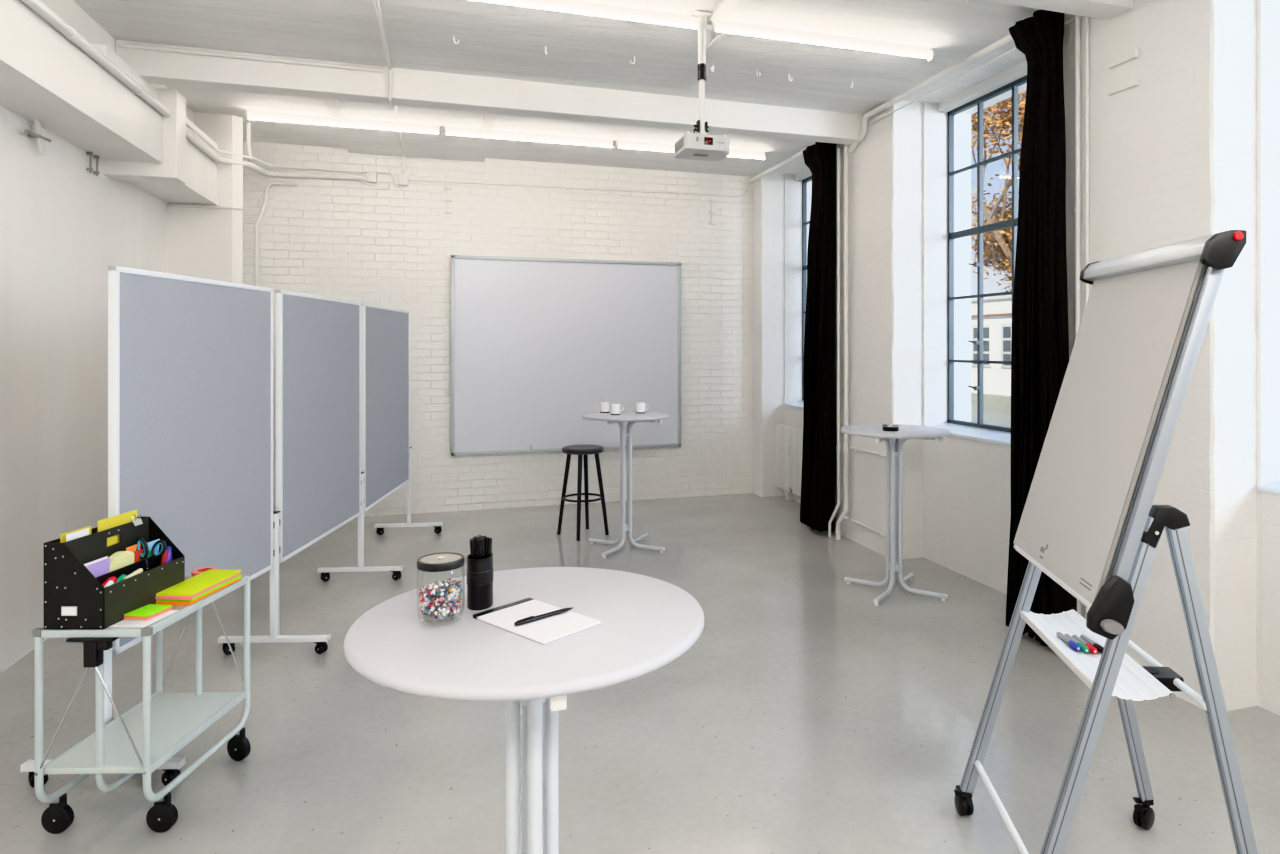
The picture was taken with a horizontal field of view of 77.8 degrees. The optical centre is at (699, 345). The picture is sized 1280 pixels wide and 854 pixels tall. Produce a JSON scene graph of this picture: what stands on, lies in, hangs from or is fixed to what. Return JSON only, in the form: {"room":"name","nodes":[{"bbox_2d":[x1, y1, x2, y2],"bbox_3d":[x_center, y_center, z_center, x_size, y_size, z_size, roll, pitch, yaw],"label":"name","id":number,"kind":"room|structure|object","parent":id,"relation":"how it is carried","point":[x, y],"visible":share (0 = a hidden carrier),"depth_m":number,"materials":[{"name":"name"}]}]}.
{"room":"workshop meeting room","nodes":[
{"label":"workshop meeting room","id":0,"kind":"room"},
{"bbox_2d":[0,105,166,673],"bbox_3d":[-3.042,-0.125,2.024,0.250,3.570,10.910,0,0,-18],"label":"wall","id":1,"kind":"structure","parent":0,"point":[63,224],"depth_m":4.49,"materials":[{"name":"paint"}]},
{"bbox_2d":[24,119,50,155],"bbox_3d":[-3.606,-1.140,4.274,0.059,0.199,0.261,0,0,-18],"label":"bracket","id":2,"kind":"object","parent":1,"relation":"attached to","point":[39,135],"visible":0.9,"depth_m":4.29,"materials":[{"name":"white metal"}]},
{"bbox_2d":[0,0,162,162],"bbox_3d":[-2.450,-1.400,1.069,0.395,0.360,8.730,0,0,-18],"label":"beam","id":3,"kind":"structure","parent":1,"relation":"attached to","point":[45,77],"depth_m":4.10,"materials":[{"name":"paint"}]},
{"bbox_2d":[86,152,99,175],"bbox_3d":[-3.855,-1.160,5.013,0.035,0.140,0.120,0,0,-18],"label":"bracket","id":4,"kind":"object","parent":1,"relation":"attached to","point":[90,169],"visible":0.99,"depth_m":4.97,"materials":[{"name":"grey metal"}]},
{"bbox_2d":[21,0,170,117],"bbox_3d":[-2.241,-1.555,1.144,0.060,0.060,8.705,0,0,-18],"label":"conduit","id":5,"kind":"object","parent":1,"relation":"attached to","point":[70,33],"visible":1,"depth_m":4.14,"materials":[{"name":"white metal"}]},
{"bbox_2d":[40,0,193,123],"bbox_3d":[-2.859,-1.730,2.082,0.235,0.380,10.910,0,0,-18],"label":"trim","id":6,"kind":"structure","parent":1,"relation":"attached to","point":[69,11],"depth_m":4.50,"materials":[{"name":"paint"}]},
{"bbox_2d":[92,44,156,98],"bbox_3d":[-3.572,-1.640,4.857,0.160,0.140,0.830,0,0,-18],"label":"trim","id":7,"kind":"structure","parent":1,"relation":"attached to","point":[104,49],"depth_m":4.75,"materials":[{"name":"paint"}]},
{"bbox_2d":[102,89,185,183],"bbox_3d":[-3.775,-1.425,5.338,0.475,0.590,0.210,0,0,-18],"label":"beam","id":8,"kind":"structure","parent":1,"relation":"attached to","point":[172,169],"depth_m":5.30,"materials":[{"name":"paint"}]},
{"bbox_2d":[124,118,216,204],"bbox_3d":[-4.010,-1.410,5.956,0.405,0.500,1.110,0,0,-18],"label":"beam","id":9,"kind":"structure","parent":1,"relation":"attached to","point":[200,187],"depth_m":6.03,"materials":[{"name":"paint"}]},
{"bbox_2d":[167,112,242,283],"bbox_3d":[-4.209,-0.125,6.905,0.545,3.570,0.920,0,0,-18],"label":"column","id":10,"kind":"structure","parent":1,"relation":"attached to","point":[205,243],"depth_m":6.50,"materials":[{"name":"paint"}]},
{"bbox_2d":[168,204,242,209],"bbox_3d":[-4.041,-1.140,6.463,0.526,0.030,0.051,0,0,-22],"label":"conduit","id":11,"kind":"object","parent":1,"relation":"attached to","point":[175,205],"visible":1,"depth_m":6.45,"materials":[{"name":"white metal"}]},
{"bbox_2d":[186,122,361,172],"bbox_3d":[-3.771,-1.635,6.634,0.681,0.133,2.183,0,0,9],"label":"conduit","id":12,"kind":"object","parent":1,"relation":"attached to","point":[188,125],"visible":0.98,"depth_m":7.06,"materials":[{"name":"white metal"}]},
{"bbox_2d":[186,129,362,179],"bbox_3d":[-3.783,-1.570,6.634,0.725,0.168,2.190,0,0,9],"label":"conduit","id":13,"kind":"object","parent":1,"relation":"attached to","point":[189,136],"visible":0.98,"depth_m":7.14,"materials":[{"name":"white metal"}]},
{"bbox_2d":[243,141,753,516],"bbox_3d":[-1.823,-0.125,8.299,6.390,3.570,0.300,0,0,-18],"label":"wall","id":14,"kind":"structure","parent":0,"point":[385,244],"depth_m":8.08,"materials":[{"name":"brick"}]},
{"bbox_2d":[254,181,296,285],"bbox_3d":[-3.977,0.051,7.381,0.147,3.198,0.377,0,0,45],"label":"conduit","id":15,"kind":"object","parent":14,"relation":"attached to","point":[266,191],"visible":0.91,"depth_m":7.23,"materials":[{"name":"white metal"}]},
{"bbox_2d":[366,172,376,182],"bbox_3d":[-3.195,-1.640,7.680,0.090,0.100,0.047,0,0,-18],"label":"junction box","id":16,"kind":"object","parent":14,"relation":"attached to","point":[371,177],"visible":1,"depth_m":7.66,"materials":[{"name":"white plastic"}]},
{"bbox_2d":[398,175,407,185],"bbox_3d":[-2.918,-1.630,7.769,0.090,0.100,0.047,0,0,-18],"label":"junction box","id":17,"kind":"object","parent":14,"relation":"attached to","point":[402,179],"visible":1,"depth_m":7.75,"materials":[{"name":"white plastic"}]},
{"bbox_2d":[342,133,486,161],"bbox_3d":[-2.703,-1.889,7.556,1.260,0.049,0.560,0,0,-18],"label":"trim","id":18,"kind":"structure","parent":14,"relation":"attached to","point":[360,144],"depth_m":7.54,"materials":[{"name":"paint"}]},
{"bbox_2d":[445,186,451,213],"bbox_3d":[-2.519,-1.460,7.905,0.065,0.268,0.030,0,0,-18],"label":"wall bracket","id":19,"kind":"object","parent":14,"relation":"attached to","point":[447,188],"visible":1,"depth_m":7.90,"materials":[{"name":"white metal"}]},
{"bbox_2d":[451,255,680,455],"bbox_3d":[-1.349,0.093,8.261,2.394,2.006,0.058,0,0,-18],"label":"whiteboard","id":20,"kind":"object","parent":14,"relation":"attached to","point":[537,344],"visible":0.97,"depth_m":8.22,"materials":[{"name":"white"}]},
{"bbox_2d":[409,179,748,196],"bbox_3d":[-1.160,-1.737,8.341,3.598,0.210,0.024,0,0,-18],"label":"conduit","id":21,"kind":"object","parent":14,"relation":"attached to","point":[678,193],"visible":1,"depth_m":8.29,"materials":[{"name":"white metal"}]},
{"bbox_2d":[709,199,715,224],"bbox_3d":[0.138,-1.485,8.756,0.065,0.278,0.030,0,0,-18],"label":"wall bracket","id":22,"kind":"object","parent":14,"relation":"attached to","point":[711,211],"visible":1,"depth_m":8.75,"materials":[{"name":"white metal"}]},
{"bbox_2d":[73,0,1040,176],"bbox_3d":[-0.114,-2.060,2.961,6.390,0.300,11.310,0,0,-18],"label":"ceiling","id":23,"kind":"structure","parent":0,"point":[496,40],"depth_m":5.11,"materials":[{"name":"paint"}]},
{"bbox_2d":[246,122,252,161],"bbox_3d":[-3.857,-1.744,6.766,0.056,0.333,0.036,0,0,-18],"label":"conduit","id":24,"kind":"object","parent":23,"relation":"attached to","point":[248,125],"visible":0.98,"depth_m":6.75,"materials":[{"name":"white metal"}]},
{"bbox_2d":[324,99,346,122],"bbox_3d":[-2.820,-1.887,6.019,0.110,0.044,1.225,0,0,-18],"label":"strap","id":25,"kind":"object","parent":23,"relation":"attached to","point":[334,107],"visible":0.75,"depth_m":6.32,"materials":[{"name":"paint"}]},
{"bbox_2d":[246,111,439,134],"bbox_3d":[-2.965,-1.869,6.635,1.490,0.078,0.083,0,0,-18],"label":"ceiling light","id":26,"kind":"object","parent":23,"relation":"attached to","point":[254,115],"visible":1,"depth_m":6.60,"materials":[{"name":"white plastic"}]},
{"bbox_2d":[374,0,404,172],"bbox_3d":[-1.225,-1.788,2.612,0.056,0.233,10.883,0,0,-18],"label":"conduit","id":27,"kind":"object","parent":23,"relation":"attached to","point":[376,2],"visible":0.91,"depth_m":5.38,"materials":[{"name":"white metal"}]},
{"bbox_2d":[480,113,495,134],"bbox_3d":[-1.696,-1.887,6.379,0.110,0.044,1.225,0,0,-18],"label":"strap","id":28,"kind":"object","parent":23,"relation":"attached to","point":[488,119],"visible":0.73,"depth_m":6.69,"materials":[{"name":"paint"}]},
{"bbox_2d":[444,126,613,148],"bbox_3d":[-1.517,-1.869,7.099,1.490,0.078,0.083,0,0,-18],"label":"ceiling light","id":29,"kind":"object","parent":23,"relation":"attached to","point":[447,130],"visible":1,"depth_m":7.08,"materials":[{"name":"white plastic"}]},
{"bbox_2d":[475,0,697,28],"bbox_3d":[-0.685,-1.869,4.384,1.490,0.078,0.083,0,0,-18],"label":"ceiling light","id":30,"kind":"object","parent":23,"relation":"attached to","point":[568,6],"visible":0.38,"depth_m":4.41,"materials":[{"name":"white plastic"}]},
{"bbox_2d":[615,140,673,151],"bbox_3d":[-0.504,-1.869,7.255,0.594,0.078,0.288,0,0,-18],"label":"ceiling light","id":31,"kind":"object","parent":23,"relation":"attached to","point":[670,148],"depth_m":7.40,"materials":[{"name":"white plastic"}]},
{"bbox_2d":[674,9,729,160],"bbox_3d":[0.018,-1.503,4.545,0.294,0.818,0.265,0,0,-18],"label":"ceiling projector","id":32,"kind":"object","parent":23,"relation":"hanging from","point":[702,146],"visible":1,"depth_m":4.53,"materials":[{"name":"white plastic"}]},
{"bbox_2d":[706,32,724,53],"bbox_3d":[0.090,-1.899,4.922,0.023,0.021,0.440,0,0,-18],"label":"channel","id":33,"kind":"object","parent":23,"relation":"attached to","point":[719,35],"visible":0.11,"depth_m":4.90,"materials":[{"name":"white metal"}]},
{"bbox_2d":[710,0,736,19],"bbox_3d":[1.143,-1.899,1.274,0.065,0.021,6.930,0,0,-18],"label":"ceiling light","id":34,"kind":"object","parent":23,"relation":"attached to","point":[724,6],"visible":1,"depth_m":4.43,"materials":[{"name":"white plastic"}]},
{"bbox_2d":[728,149,765,159],"bbox_3d":[0.463,-1.869,7.557,0.462,0.078,0.273,0,0,-18],"label":"ceiling light","id":35,"kind":"object","parent":23,"relation":"attached to","point":[733,153],"depth_m":7.72,"materials":[{"name":"white plastic"}]},
{"bbox_2d":[709,19,933,60],"bbox_3d":[0.772,-1.869,4.850,1.490,0.078,0.083,0,0,-18],"label":"ceiling light","id":36,"kind":"object","parent":23,"relation":"attached to","point":[717,25],"visible":0.95,"depth_m":4.82,"materials":[{"name":"white plastic"}]},
{"bbox_2d":[0,493,1279,853],"bbox_3d":[-0.318,1.720,2.896,5.960,0.120,11.310,0,0,-18],"label":"floor","id":37,"kind":"structure","parent":0,"point":[805,714],"depth_m":3.36,"materials":[{"name":"grey concrete"}]},
{"bbox_2d":[32,576,250,833],"bbox_3d":[-2.021,1.297,2.914,0.450,0.726,0.636,0,0,-1],"label":"trolley","id":38,"kind":"object","parent":37,"relation":"on","point":[144,737],"visible":0.95,"depth_m":2.71,"materials":[{"name":"grey metal"}]},
{"bbox_2d":[44,517,184,628],"bbox_3d":[-2.066,0.793,2.810,0.202,0.285,0.408,0,0,0],"label":"desk organizer","id":39,"kind":"object","parent":38,"relation":"on","point":[74,598],"visible":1,"depth_m":2.65,"materials":[{"name":"black"}]},
{"bbox_2d":[60,526,90,542],"bbox_3d":[-2.131,0.779,2.699,0.003,0.302,0.130,0,0,0],"label":"envelope","id":40,"kind":"object","parent":39,"relation":"in","point":[62,536],"visible":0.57,"depth_m":2.66,"materials":[{"name":"yellow paper"}]},
{"bbox_2d":[66,528,88,541],"bbox_3d":[-2.116,0.780,2.686,0.003,0.300,0.095,0,0,0],"label":"envelope","id":41,"kind":"object","parent":39,"relation":"in","point":[85,532],"visible":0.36,"depth_m":2.68,"materials":[{"name":"white paper"}]},
{"bbox_2d":[86,558,110,577],"bbox_3d":[-2.064,0.832,2.686,0.036,0.189,0.115,0,0,0],"label":"card","id":42,"kind":"object","parent":39,"relation":"in","point":[102,567],"visible":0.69,"depth_m":2.70,"materials":[{"name":"purple paper"}]},
{"bbox_2d":[98,510,136,546],"bbox_3d":[-2.113,0.772,2.869,0.004,0.317,0.190,0,0,0],"label":"envelope","id":43,"kind":"object","parent":39,"relation":"in","point":[107,523],"visible":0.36,"depth_m":2.85,"materials":[{"name":"yellow paper"}]},
{"bbox_2d":[109,551,133,571],"bbox_3d":[-2.064,0.818,2.813,0.022,0.170,0.170,0,0,0],"label":"card","id":44,"kind":"object","parent":39,"relation":"in","point":[120,559],"visible":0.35,"depth_m":2.80,"materials":[{"name":"beige paper"}]},
{"bbox_2d":[135,537,166,570],"bbox_3d":[-2.019,0.811,2.896,0.102,0.215,0.044,0,0,-13],"label":"scissors","id":45,"kind":"object","parent":39,"relation":"in","point":[155,555],"visible":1,"depth_m":2.90,"materials":[{"name":"black plastic"}]},
{"bbox_2d":[44,692,240,773],"bbox_3d":[-2.016,1.414,2.916,0.346,0.020,0.576,0,0,-1],"label":"shelf","id":46,"kind":"object","parent":38,"relation":"attached to","point":[177,719],"depth_m":2.86,"materials":[{"name":"grey"}]},
{"bbox_2d":[109,610,178,627],"bbox_3d":[-1.906,0.934,2.709,0.125,0.001,0.170,0,0,2],"label":"printed sheet","id":47,"kind":"object","parent":38,"relation":"on","point":[124,623],"visible":0.73,"depth_m":2.67,"materials":[{"name":"white paper"}]},
{"bbox_2d":[124,604,171,619],"bbox_3d":[-1.920,0.926,2.748,0.087,0.019,0.110,0,0,6],"label":"sticky notes","id":48,"kind":"object","parent":47,"relation":"on","point":[147,612],"visible":1,"depth_m":2.73,"materials":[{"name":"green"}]},
{"bbox_2d":[155,569,240,604],"bbox_3d":[-1.904,0.915,3.009,0.133,0.041,0.314,0,0,1],"label":"sticky notes","id":49,"kind":"object","parent":38,"relation":"on","point":[202,585],"visible":0.98,"depth_m":2.95,"materials":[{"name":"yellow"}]},
{"bbox_3d":[-1.977,0.925,3.157,0.090,0.019,0.090,0,0,-18],"label":"tape roll","id":50,"kind":"object","parent":38,"relation":"on","visible":0},
{"bbox_2d":[191,567,217,576],"bbox_3d":[-1.980,0.904,3.159,0.090,0.019,0.090,0,0,-18],"label":"tape roll","id":51,"kind":"object","parent":50,"relation":"on","point":[195,572],"visible":0.42,"depth_m":3.16,"materials":[{"name":"pink"}]},
{"bbox_2d":[20,266,330,787],"bbox_3d":[-2.272,0.676,3.630,0.580,1.967,1.356,0,0,-2],"label":"pinboard","id":52,"kind":"object","parent":37,"relation":"on","point":[190,359],"visible":0.74,"depth_m":3.54,"materials":[{"name":"white"}]},
{"bbox_2d":[275,290,403,581],"bbox_3d":[-2.349,0.676,4.959,0.580,1.967,1.364,0,0,-5],"label":"pinboard","id":53,"kind":"object","parent":37,"relation":"on","point":[319,478],"visible":0.96,"depth_m":4.80,"materials":[{"name":"white fabric"}]},
{"bbox_2d":[361,303,443,534],"bbox_3d":[-2.487,0.676,6.314,0.580,1.967,1.419,0,0,-7],"label":"pinboard","id":54,"kind":"object","parent":37,"relation":"on","point":[385,331],"visible":0.91,"depth_m":6.18,"materials":[{"name":"white fabric"}]},
{"bbox_2d":[344,567,703,853],"bbox_3d":[-0.351,1.110,1.653,0.720,1.100,0.720,0,0,-20],"label":"bistro table","id":55,"kind":"object","parent":37,"relation":"on","point":[647,623],"visible":0.92,"depth_m":1.55,"materials":[{"name":"grey laminate"}]},
{"bbox_2d":[417,552,464,625],"bbox_3d":[-0.527,0.494,1.608,0.093,0.130,0.093,0,0,-18],"label":"glass jar","id":56,"kind":"object","parent":55,"relation":"on","point":[443,561],"visible":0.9,"depth_m":1.59,"materials":[{"name":"clear glass"}]},
{"bbox_2d":[418,579,462,619],"bbox_3d":[-0.528,0.510,1.607,0.085,0.078,0.085,0,0,31],"label":"pin","id":57,"kind":"object","parent":56,"relation":"in","point":[434,601],"visible":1,"depth_m":1.58,"materials":[{"name":"multicoloured plastic"}]},
{"bbox_2d":[466,553,493,609],"bbox_3d":[-0.474,0.506,1.704,0.055,0.108,0.069,0,0,-1],"label":"pen cup","id":58,"kind":"object","parent":55,"relation":"on","point":[480,572],"visible":0.93,"depth_m":1.68,"materials":[{"name":"black plastic"}]},
{"bbox_2d":[470,538,475,558],"bbox_3d":[-0.485,0.482,1.693,0.017,0.141,0.009,0,0,-36],"label":"ballpoint pen","id":59,"kind":"object","parent":58,"relation":"in","point":[472,541],"visible":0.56,"depth_m":1.69,"materials":[{"name":"black plastic"}]},
{"bbox_2d":[479,538,484,558],"bbox_3d":[-0.467,0.482,1.693,0.011,0.141,0.014,0,0,-9],"label":"ballpoint pen","id":60,"kind":"object","parent":58,"relation":"in","point":[482,542],"visible":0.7,"depth_m":1.69,"materials":[{"name":"black plastic"}]},
{"bbox_2d":[473,598,600,644],"bbox_3d":[-0.334,0.556,1.609,0.229,0.007,0.144,0,0,40],"label":"notepad","id":61,"kind":"object","parent":55,"relation":"on","point":[547,630],"visible":0.96,"depth_m":1.59,"materials":[{"name":"white paper"}]},
{"bbox_2d":[514,607,572,625],"bbox_3d":[-0.315,0.546,1.606,0.141,0.013,0.009,0,0,-45],"label":"ballpoint pen","id":62,"kind":"object","parent":61,"relation":"on","point":[556,612],"visible":1,"depth_m":1.59,"materials":[{"name":"black plastic"}]},
{"bbox_2d":[557,444,608,540],"bbox_3d":[-1.031,1.275,6.957,0.368,0.774,0.368,0,0,-36],"label":"bar stool","id":63,"kind":"object","parent":37,"relation":"on","point":[583,450],"visible":1,"depth_m":6.94,"materials":[{"name":"black metal"}]},
{"bbox_2d":[582,411,669,557],"bbox_3d":[-0.607,1.110,6.484,0.720,1.100,0.720,0,0,25],"label":"bistro table","id":64,"kind":"object","parent":37,"relation":"on","point":[632,417],"visible":1,"depth_m":6.45,"materials":[{"name":"white metal"}]},
{"bbox_2d":[596,402,609,412],"bbox_3d":[-0.808,0.517,6.627,0.102,0.086,0.081,0,0,-30],"label":"coffee mug","id":65,"kind":"object","parent":64,"relation":"on","point":[604,406],"visible":1,"depth_m":6.60,"materials":[{"name":"white ceramic"}]},
{"bbox_2d":[610,404,623,414],"bbox_3d":[-0.680,0.517,6.436,0.102,0.086,0.081,0,0,-25],"label":"coffee mug","id":66,"kind":"object","parent":64,"relation":"on","point":[614,408],"visible":1,"depth_m":6.40,"materials":[{"name":"white ceramic"}]},
{"bbox_2d":[636,402,648,412],"bbox_3d":[-0.490,0.517,6.610,0.081,0.086,0.102,0,0,45],"label":"coffee mug","id":67,"kind":"object","parent":64,"relation":"on","point":[640,406],"visible":1,"depth_m":6.57,"materials":[{"name":"white ceramic"}]},
{"bbox_2d":[828,148,840,536],"bbox_3d":[1.165,-0.020,6.840,0.034,3.360,0.122,0,0,-45],"label":"pipe","id":68,"kind":"object","parent":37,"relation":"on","point":[838,149],"visible":1,"depth_m":6.80,"materials":[{"name":"white metal"}]},
{"bbox_2d":[840,424,950,605],"bbox_3d":[1.312,1.110,5.329,0.720,1.100,0.720,0,0,33],"label":"bistro table","id":69,"kind":"object","parent":37,"relation":"on","point":[894,451],"visible":0.98,"depth_m":5.29,"materials":[{"name":"white metal"}]},
{"bbox_2d":[882,424,899,430],"bbox_3d":[1.265,0.540,5.236,0.118,0.040,0.116,0,0,-18],"label":"ashtray","id":70,"kind":"object","parent":69,"relation":"on","point":[886,427],"visible":1,"depth_m":5.20,"materials":[{"name":"black plastic"}]},
{"bbox_2d":[954,230,1257,853],"bbox_3d":[1.211,0.678,2.449,0.675,1.964,0.819,0,0,4],"label":"easel","id":71,"kind":"object","parent":37,"relation":"on","point":[1088,521],"visible":1,"depth_m":2.24,"materials":[{"name":"silver metal"}]},
{"bbox_2d":[1040,544,1091,590],"bbox_3d":[1.095,0.660,2.376,0.015,0.049,0.400,0,0,4],"label":"print","id":72,"kind":"object","parent":71,"relation":"on","point":[1074,572],"depth_m":2.36,"materials":[{"name":"grey paper"}]},
{"bbox_2d":[1056,632,1080,650],"bbox_3d":[1.157,0.927,2.481,0.019,0.019,0.123,0,0,-3],"label":"marker","id":73,"kind":"object","parent":71,"relation":"on","point":[1060,635],"visible":1,"depth_m":2.46,"materials":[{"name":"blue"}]},
{"bbox_2d":[1065,634,1088,652],"bbox_3d":[1.179,0.930,2.473,0.019,0.019,0.123,0,0,-3],"label":"marker","id":74,"kind":"object","parent":71,"relation":"on","point":[1085,649],"visible":0.75,"depth_m":2.44,"materials":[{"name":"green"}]},
{"bbox_2d":[1072,634,1097,653],"bbox_3d":[1.201,0.930,2.465,0.019,0.019,0.123,0,0,-3],"label":"marker","id":75,"kind":"object","parent":71,"relation":"on","point":[1092,649],"visible":0.82,"depth_m":2.44,"materials":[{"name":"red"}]},
{"bbox_2d":[1080,634,1103,653],"bbox_3d":[1.223,0.927,2.458,0.019,0.019,0.123,0,0,-3],"label":"marker","id":76,"kind":"object","parent":71,"relation":"on","point":[1098,647],"visible":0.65,"depth_m":2.45,"materials":[{"name":"grey plastic"}]},
{"bbox_2d":[1020,609,1176,700],"bbox_3d":[1.192,0.933,2.434,0.429,0.026,0.699,0,0,-18],"label":"tray","id":77,"kind":"object","parent":71,"relation":"on","point":[1135,682],"depth_m":2.32,"materials":[{"name":"white plastic"}]},
{"bbox_2d":[971,408,1010,427],"bbox_3d":[33.904,1.560,31.858,75.990,0.100,120.000,0,0,-18],"label":"ground","id":78,"kind":"structure","parent":0,"point":[990,417],"depth_m":16.68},
{"bbox_2d":[971,295,1011,412],"bbox_3d":[8.334,0.150,19.470,3.450,2.720,28.200,0,0,-18],"label":"building","id":79,"kind":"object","parent":78,"relation":"on","point":[997,310],"visible":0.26,"depth_m":18.87,"materials":[{"name":"white paint"}]},
{"bbox_2d":[971,91,1025,288],"bbox_3d":[10.712,-3.990,25.846,6.513,11.101,7.411,0,0,21],"label":"autumn tree","id":80,"kind":"object","parent":78,"relation":"on","point":[1002,238],"visible":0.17,"depth_m":25.75,"materials":[{"name":"brown plant"}]},
{"bbox_2d":[753,0,1279,715],"bbox_3d":[2.594,-0.125,3.829,0.704,3.570,10.917,0,0,-18],"label":"wall","id":81,"kind":"structure","parent":0,"point":[1189,151],"depth_m":4.03,"materials":[{"name":"paint"}]},
{"bbox_2d":[117,42,381,72],"bbox_3d":[-2.892,-1.875,5.146,1.530,0.036,0.036,0,0,-18],"label":"conduit","id":82,"kind":"object","parent":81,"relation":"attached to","point":[119,44],"visible":1,"depth_m":5.12,"materials":[{"name":"white metal"}]},
{"bbox_2d":[115,40,864,144],"bbox_3d":[-1.168,-1.810,5.811,5.260,0.220,0.180,0,0,-18],"label":"beam","id":83,"kind":"structure","parent":81,"relation":"attached to","point":[410,87],"depth_m":5.61,"materials":[{"name":"paint"}]},
{"bbox_2d":[749,144,813,182],"bbox_3d":[0.919,-1.855,7.786,0.050,0.050,2.270,0,0,-18],"label":"rail","id":84,"kind":"object","parent":81,"relation":"attached to","point":[760,175],"visible":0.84,"depth_m":8.12,"materials":[{"name":"white metal"}]},
{"bbox_2d":[800,142,835,531],"bbox_3d":[1.054,-0.090,7.092,0.182,3.421,0.503,0,0,-18],"label":"curtain","id":85,"kind":"object","parent":84,"relation":"hanging from","point":[818,478],"visible":0.99,"depth_m":6.94,"materials":[{"name":"black fabric"}]},
{"bbox_2d":[775,424,802,499],"bbox_3d":[1.101,1.260,7.965,0.124,0.800,1.760,0,0,-18],"label":"radiator","id":86,"kind":"object","parent":81,"relation":"attached to","point":[788,439],"visible":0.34,"depth_m":8.43,"materials":[{"name":"white metal"}]},
{"bbox_2d":[783,175,811,408],"bbox_3d":[1.387,-0.605,8.094,0.500,2.530,1.506,0,0,-18],"label":"window","id":87,"kind":"structure","parent":81,"relation":"in","point":[799,404],"depth_m":8.79,"materials":[{"name":"grey metal"}]},
{"bbox_2d":[836,146,848,539],"bbox_3d":[1.220,-0.020,6.758,0.046,3.360,0.122,0,0,-45],"label":"pipe","id":88,"kind":"object","parent":81,"relation":"attached to","point":[843,515],"visible":1,"depth_m":6.72,"materials":[{"name":"white metal"}]},
{"bbox_2d":[850,519,885,536],"bbox_3d":[1.368,1.478,6.434,0.028,0.033,0.580,0,0,-18],"label":"pipe","id":89,"kind":"object","parent":81,"relation":"attached to","point":[852,520],"visible":0.91,"depth_m":6.41,"materials":[{"name":"white metal"}]},
{"bbox_2d":[850,446,885,456],"bbox_3d":[1.368,0.860,6.434,0.028,0.028,0.580,0,0,-18],"label":"pipe","id":90,"kind":"object","parent":81,"relation":"attached to","point":[851,447],"visible":0.91,"depth_m":6.39,"materials":[{"name":"white metal"}]},
{"bbox_2d":[848,34,1013,152],"bbox_3d":[1.680,-1.768,5.420,0.062,0.261,2.698,0,0,-18],"label":"rail","id":91,"kind":"object","parent":81,"relation":"attached to","point":[967,60],"visible":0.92,"depth_m":5.54,"materials":[{"name":"white metal"}]},
{"bbox_2d":[1006,9,1076,645],"bbox_3d":[1.896,-0.105,4.423,0.159,3.471,0.440,0,0,-18],"label":"curtain","id":92,"kind":"object","parent":91,"relation":"hanging from","point":[1040,330],"visible":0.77,"depth_m":4.40,"materials":[{"name":"black fabric"}]},
{"bbox_2d":[869,17,1073,124],"bbox_3d":[1.744,-1.800,5.284,0.012,0.022,2.400,0,0,-18],"label":"conduit","id":93,"kind":"object","parent":81,"relation":"attached to","point":[1071,19],"visible":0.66,"depth_m":5.34,"materials":[{"name":"white metal"}]},
{"bbox_2d":[933,74,1026,445],"bbox_3d":[2.206,-0.605,5.537,0.500,2.530,1.506,0,0,-18],"label":"window","id":94,"kind":"structure","parent":81,"relation":"in","point":[979,431],"depth_m":5.88,"materials":[{"name":"grey metal"}]},
{"bbox_2d":[985,0,1132,19],"bbox_3d":[-0.347,-1.810,3.249,5.260,0.220,0.160,0,0,-18],"label":"trim","id":95,"kind":"structure","parent":81,"relation":"attached to","point":[1100,9],"depth_m":3.96,"materials":[{"name":"paint"}]},
{"bbox_2d":[1074,15,1081,614],"bbox_3d":[2.058,-0.090,4.303,0.038,3.500,0.038,0,0,-18],"label":"pipe","id":96,"kind":"object","parent":81,"relation":"attached to","point":[1077,210],"visible":0.52,"depth_m":4.29,"materials":[{"name":"white metal"}]},
{"bbox_2d":[1085,16,1088,618],"bbox_3d":[2.081,-0.090,4.247,0.020,3.500,0.020,0,0,-18],"label":"pipe","id":97,"kind":"object","parent":81,"relation":"attached to","point":[1086,18],"visible":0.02,"depth_m":4.24,"materials":[{"name":"white metal"}]},
{"bbox_2d":[1108,48,1138,68],"bbox_3d":[2.152,-1.462,4.026,0.030,0.044,0.185,0,0,-18],"label":"wall rail","id":98,"kind":"object","parent":81,"relation":"attached to","point":[1134,53],"visible":1,"depth_m":4.01,"materials":[{"name":"white metal"}]},
{"bbox_2d":[1108,76,1138,95],"bbox_3d":[2.152,-1.322,4.026,0.030,0.044,0.185,0,0,-18],"label":"wall rail","id":99,"kind":"object","parent":81,"relation":"attached to","point":[1134,81],"visible":1,"depth_m":4.00,"materials":[{"name":"white metal"}]},
{"bbox_2d":[1258,480,1279,493],"bbox_3d":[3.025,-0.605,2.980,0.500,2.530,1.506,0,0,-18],"label":"window sill","id":100,"kind":"structure","parent":81,"relation":"in","point":[1274,487],"depth_m":3.59,"materials":[{"name":"white metal"}]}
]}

